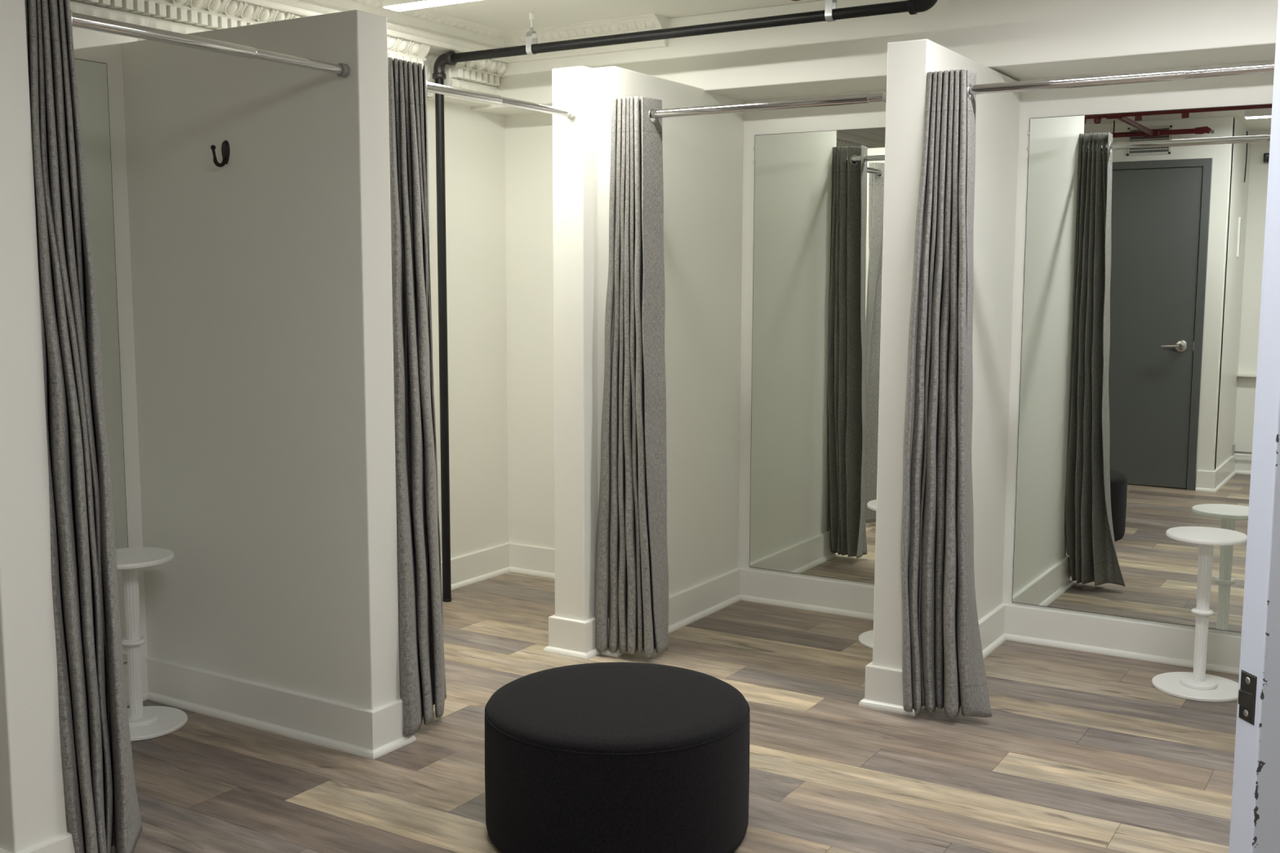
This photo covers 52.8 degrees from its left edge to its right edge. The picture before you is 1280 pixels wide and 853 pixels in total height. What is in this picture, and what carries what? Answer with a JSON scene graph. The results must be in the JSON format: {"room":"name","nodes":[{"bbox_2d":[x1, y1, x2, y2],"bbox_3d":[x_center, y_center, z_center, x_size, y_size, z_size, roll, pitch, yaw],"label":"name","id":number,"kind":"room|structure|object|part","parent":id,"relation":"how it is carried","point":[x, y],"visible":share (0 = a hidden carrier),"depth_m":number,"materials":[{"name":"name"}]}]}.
{"room":"fitting room","nodes":[
{"label":"fitting room","id":0,"kind":"room"},
{"bbox_2d":[0,0,66,852],"bbox_3d":[-1.819,-0.025,3.079,1.130,2.130,0.129,4,8,31],"label":"wall","id":1,"kind":"structure","parent":0,"point":[33,811],"depth_m":2.80,"materials":[{"name":"paint"}]},
{"bbox_2d":[0,828,75,852],"bbox_3d":[-1.808,0.966,3.186,1.161,0.136,0.191,4,8,31],"label":"baseboard","id":2,"kind":"structure","parent":1,"relation":"attached to","point":[63,843],"depth_m":2.90,"materials":[{"name":"white wood"}]},
{"bbox_2d":[24,0,142,852],"bbox_3d":[-1.281,0.029,2.959,0.144,1.996,0.276,-1,7,-12],"label":"curtain","id":3,"kind":"object","parent":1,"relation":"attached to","point":[102,808],"visible":0.97,"depth_m":2.90,"materials":[{"name":"grey fabric"}]},
{"bbox_2d":[121,9,399,709],"bbox_3d":[-1.232,-0.134,4.023,1.130,2.130,0.123,4,8,31],"label":"wall","id":4,"kind":"structure","parent":0,"point":[261,280],"depth_m":3.87,"materials":[{"name":"paint"}]},
{"bbox_2d":[71,12,350,77],"bbox_3d":[-1.081,-0.944,3.178,0.037,0.037,0.990,4,8,31],"label":"curtain rod","id":5,"kind":"object","parent":4,"relation":"attached to","point":[82,20],"visible":0.7,"depth_m":3.16,"materials":[{"name":"silver metal"}]},
{"bbox_2d":[210,140,230,167],"bbox_3d":[-1.259,-0.817,3.856,0.034,0.082,0.057,4,8,31],"label":"coat hook","id":6,"kind":"object","parent":4,"relation":"attached to","point":[225,149],"visible":1,"depth_m":3.87,"materials":[{"name":"brown metal"}]},
{"bbox_3d":[-1.258,-0.803,3.860,0.013,0.053,0.054,4,8,31],"label":"hook arm","id":7,"kind":"part","parent":6,"relation":"part of","materials":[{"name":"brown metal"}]},
{"bbox_3d":[-1.246,-0.824,3.876,0.034,0.072,0.006,4,8,31],"label":"plate","id":8,"kind":"part","parent":6,"relation":"part of","materials":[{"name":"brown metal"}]},
{"bbox_2d":[146,656,416,759],"bbox_3d":[-1.222,0.858,4.130,1.161,0.136,0.185,4,8,31],"label":"baseboard","id":9,"kind":"structure","parent":4,"relation":"attached to","point":[371,734],"depth_m":3.97,"materials":[{"name":"white wood"}]},
{"bbox_2d":[72,26,508,657],"bbox_3d":[-1.679,-0.324,4.354,0.240,2.430,4.460,4,8,31],"label":"wall","id":10,"kind":"structure","parent":0,"point":[475,140],"depth_m":5.79,"materials":[{"name":"paint"}]},
{"bbox_2d":[74,57,128,663],"bbox_3d":[-1.904,-0.139,3.773,0.006,1.921,0.885,4,8,31],"label":"wall mirror","id":11,"kind":"object","parent":10,"relation":"attached to","point":[91,76],"visible":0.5,"depth_m":4.07,"materials":[{"name":"clear glass"}]},
{"bbox_2d":[69,0,510,106],"bbox_3d":[-1.640,-1.365,4.014,0.290,0.285,3.886,4,8,31],"label":"trim","id":12,"kind":"structure","parent":10,"relation":"attached to","point":[420,35],"depth_m":4.86,"materials":[{"name":"paint"}]},
{"bbox_2d":[123,542,510,706],"bbox_3d":[-1.645,0.825,4.403,0.151,0.136,4.115,4,8,31],"label":"baseboard","id":13,"kind":"structure","parent":10,"relation":"attached to","point":[468,569],"depth_m":5.93,"materials":[{"name":"white wood"}]},
{"bbox_2d":[422,0,820,31],"bbox_3d":[0.628,-1.339,2.177,6.370,0.100,5.600,4,8,31],"label":"ceiling","id":14,"kind":"structure","parent":0,"point":[504,15],"depth_m":5.00,"materials":[{"name":"paint"}]},
{"bbox_2d":[382,0,476,11],"bbox_3d":[-0.393,-1.513,4.377,1.213,0.066,0.084,4,8,31],"label":"ceiling light","id":15,"kind":"object","parent":14,"relation":"attached to","point":[396,5],"visible":1,"depth_m":4.62,"materials":[{"name":"white plastic"}]},
{"bbox_2d":[525,12,537,55],"bbox_3d":[-0.426,-1.546,5.077,0.026,0.163,0.044,4,8,31],"label":"hanger","id":16,"kind":"object","parent":14,"relation":"hanging from","point":[531,33],"visible":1,"depth_m":5.07,"materials":[{"name":"metal"}]},
{"bbox_2d":[824,0,836,22],"bbox_3d":[0.654,-1.468,4.414,0.026,0.159,0.044,4,8,31],"label":"hanger","id":17,"kind":"object","parent":14,"relation":"hanging from","point":[829,4],"visible":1,"depth_m":4.40,"materials":[{"name":"metal"}]},
{"bbox_2d":[552,66,743,621],"bbox_3d":[0.058,-0.265,5.131,0.208,2.142,1.092,4,8,31],"label":"wall","id":18,"kind":"structure","parent":0,"point":[703,154],"depth_m":5.02,"materials":[{"name":"paint"}]},
{"bbox_2d":[426,81,576,119],"bbox_3d":[-0.508,-1.059,4.143,0.037,0.037,1.019,4,8,31],"label":"curtain rod","id":19,"kind":"object","parent":18,"relation":"attached to","point":[570,113],"visible":0.64,"depth_m":4.18,"materials":[{"name":"silver metal"}]},
{"bbox_2d":[387,57,446,735],"bbox_3d":[-0.678,-0.084,3.943,0.119,1.996,0.364,2,7,16],"label":"curtain","id":20,"kind":"object","parent":19,"relation":"hanging from","point":[420,588],"visible":1,"depth_m":3.88,"materials":[{"name":"grey fabric"}]},
{"bbox_2d":[542,567,741,660],"bbox_3d":[0.047,0.733,5.234,0.270,0.136,1.123,4,8,31],"label":"baseboard","id":21,"kind":"structure","parent":18,"relation":"attached to","point":[569,637],"depth_m":5.16,"materials":[{"name":"white wood"}]},
{"bbox_2d":[66,572,1239,852],"bbox_3d":[0.645,1.174,2.564,8.670,0.120,5.785,4,8,31],"label":"floor","id":22,"kind":"structure","parent":0,"point":[1077,751],"depth_m":3.75,"materials":[{"name":"wood"}]},
{"bbox_2d":[115,546,187,741],"bbox_3d":[-1.574,0.667,4.008,0.299,0.542,0.299,4,8,31],"label":"stool","id":23,"kind":"object","parent":22,"relation":"on","point":[145,722],"visible":0.81,"depth_m":3.99,"materials":[{"name":"white plastic"}]},
{"bbox_3d":[-1.573,0.407,3.978,0.257,0.020,0.257,4,8,31],"label":"seat","id":24,"kind":"part","parent":23,"relation":"part of","materials":[{"name":"white plastic"}]},
{"bbox_2d":[484,662,750,852],"bbox_3d":[-0.058,0.854,3.285,0.671,0.346,0.671,4,8,31],"label":"pouf","id":25,"kind":"object","parent":22,"relation":"on","point":[607,757],"visible":1,"depth_m":3.04,"materials":[{"name":"black fabric"}]},
{"bbox_2d":[485,662,748,753],"bbox_3d":[-0.057,0.697,3.267,0.663,0.031,0.663,4,8,31],"label":"cushion","id":26,"kind":"object","parent":25,"relation":"on","point":[607,707],"depth_m":3.16,"materials":[{"name":"black fabric"}]},
{"bbox_2d":[431,0,937,602],"bbox_3d":[0.060,-0.384,4.907,2.158,2.430,0.058,4,8,31],"label":"drain pipe","id":27,"kind":"object","parent":22,"relation":"on","point":[913,6],"visible":1,"depth_m":5.26,"materials":[{"name":"metal"}]},
{"bbox_2d":[858,499,876,648],"bbox_3d":[0.996,0.564,4.952,0.299,0.542,0.299,4,8,31],"label":"stool","id":28,"kind":"object","parent":22,"relation":"on","point":[866,638],"visible":0.13,"depth_m":4.96,"materials":[{"name":"white plastic"}]},
{"bbox_3d":[0.997,0.305,4.922,0.257,0.020,0.257,4,8,31],"label":"seat","id":29,"kind":"part","parent":28,"relation":"part of","materials":[{"name":"white plastic"}]},
{"bbox_2d":[1151,526,1247,702],"bbox_3d":[1.920,0.631,4.401,0.299,0.542,0.299,4,8,31],"label":"stool","id":30,"kind":"object","parent":22,"relation":"on","point":[1197,686],"visible":0.94,"depth_m":4.38,"materials":[{"name":"white plastic"}]},
{"bbox_3d":[1.920,0.371,4.371,0.257,0.020,0.257,4,8,31],"label":"seat","id":31,"kind":"part","parent":30,"relation":"part of","materials":[{"name":"white plastic"}]},
{"bbox_2d":[471,0,1278,115],"bbox_3d":[1.945,-1.379,4.271,6.120,0.296,0.348,4,8,31],"label":"ceiling beam","id":32,"kind":"structure","parent":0,"point":[1016,39],"depth_m":4.61,"materials":[{"name":"paint"}]},
{"bbox_2d":[503,13,668,63],"bbox_3d":[-0.304,-1.606,5.375,0.914,0.112,0.107,4,8,31],"label":"trim","id":33,"kind":"structure","parent":32,"relation":"attached to","point":[651,21],"depth_m":5.30,"materials":[{"name":"paint"}]},
{"bbox_2d":[504,59,1275,635],"bbox_3d":[2.037,-0.337,4.548,6.120,2.430,0.225,4,8,31],"label":"wall","id":34,"kind":"structure","parent":0,"point":[528,137],"depth_m":5.58,"materials":[{"name":"paint"}]},
{"bbox_2d":[749,127,885,583],"bbox_3d":[0.869,-0.276,5.267,0.926,1.844,0.008,4,8,31],"label":"wall mirror","id":35,"kind":"object","parent":34,"relation":"attached to","point":[819,196],"visible":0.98,"depth_m":5.35,"materials":[{"name":"clear glass"}]},
{"bbox_2d":[508,542,1241,675],"bbox_3d":[1.994,0.810,4.617,6.120,0.136,0.136,4,8,31],"label":"baseboard","id":36,"kind":"structure","parent":34,"relation":"attached to","point":[1131,639],"depth_m":4.95,"materials":[{"name":"white wood"}]},
{"bbox_2d":[1012,103,1271,632],"bbox_3d":[1.841,-0.204,4.672,0.927,1.844,0.008,4,8,31],"label":"wall mirror","id":37,"kind":"object","parent":34,"relation":"attached to","point":[1144,230],"visible":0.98,"depth_m":4.68,"materials":[{"name":"clear glass"}]},
{"bbox_2d":[872,38,1020,669],"bbox_3d":[1.092,-0.184,4.533,0.130,2.125,1.034,4,8,31],"label":"wall","id":38,"kind":"structure","parent":0,"point":[909,62],"depth_m":4.23,"materials":[{"name":"paint"}]},
{"bbox_2d":[649,90,886,118],"bbox_3d":[0.354,-1.072,4.333,1.027,0.037,0.037,4,8,31],"label":"curtain rod","id":39,"kind":"object","parent":38,"relation":"attached to","point":[858,98],"visible":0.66,"depth_m":4.27,"materials":[{"name":"silver metal"}]},
{"bbox_2d":[594,95,668,657],"bbox_3d":[-0.038,-0.166,4.672,0.276,1.996,0.134,4,7,27],"label":"curtain","id":40,"kind":"object","parent":39,"relation":"hanging from","point":[632,551],"visible":1,"depth_m":4.64,"materials":[{"name":"grey fabric"}]},
{"bbox_2d":[858,603,1006,715],"bbox_3d":[1.081,0.805,4.634,0.192,0.136,1.065,4,8,31],"label":"baseboard","id":41,"kind":"structure","parent":38,"relation":"attached to","point":[883,689],"depth_m":4.22,"materials":[{"name":"white wood"}]},
{"bbox_3d":[2.065,-0.112,3.936,0.125,2.125,1.034,4,8,31],"label":"wall","id":42,"kind":"structure","parent":0,"visible":0},
{"bbox_2d":[968,62,1274,94],"bbox_3d":[1.335,-1.002,3.732,1.016,0.037,0.037,4,8,31],"label":"curtain rod","id":43,"kind":"object","parent":42,"relation":"attached to","point":[1181,73],"visible":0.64,"depth_m":3.69,"materials":[{"name":"silver metal"}]},
{"bbox_2d":[900,68,991,718],"bbox_3d":[0.975,-0.087,4.014,0.299,1.996,0.181,4,8,31],"label":"curtain","id":44,"kind":"object","parent":43,"relation":"hanging from","point":[943,665],"visible":0.99,"depth_m":4.03,"materials":[{"name":"grey fabric"}]},
{"bbox_3d":[1.686,0.000,1.643,0.125,2.430,0.350,4,8,31],"label":"wall","id":45,"kind":"structure","parent":0,"visible":0},
{"bbox_2d":[1228,0,1279,852],"bbox_3d":[1.169,0.160,1.586,0.916,2.098,0.054,-1,7,-10],"label":"door","id":46,"kind":"structure","parent":45,"relation":"in","point":[1255,822],"depth_m":1.51,"materials":[{"name":"white paint"}]},
{"bbox_3d":[0.724,0.322,1.534,0.005,0.057,0.027,-1,7,-10],"label":"latch plate","id":47,"kind":"part","parent":46,"relation":"part of","materials":[{"name":"metal"}]}
]}

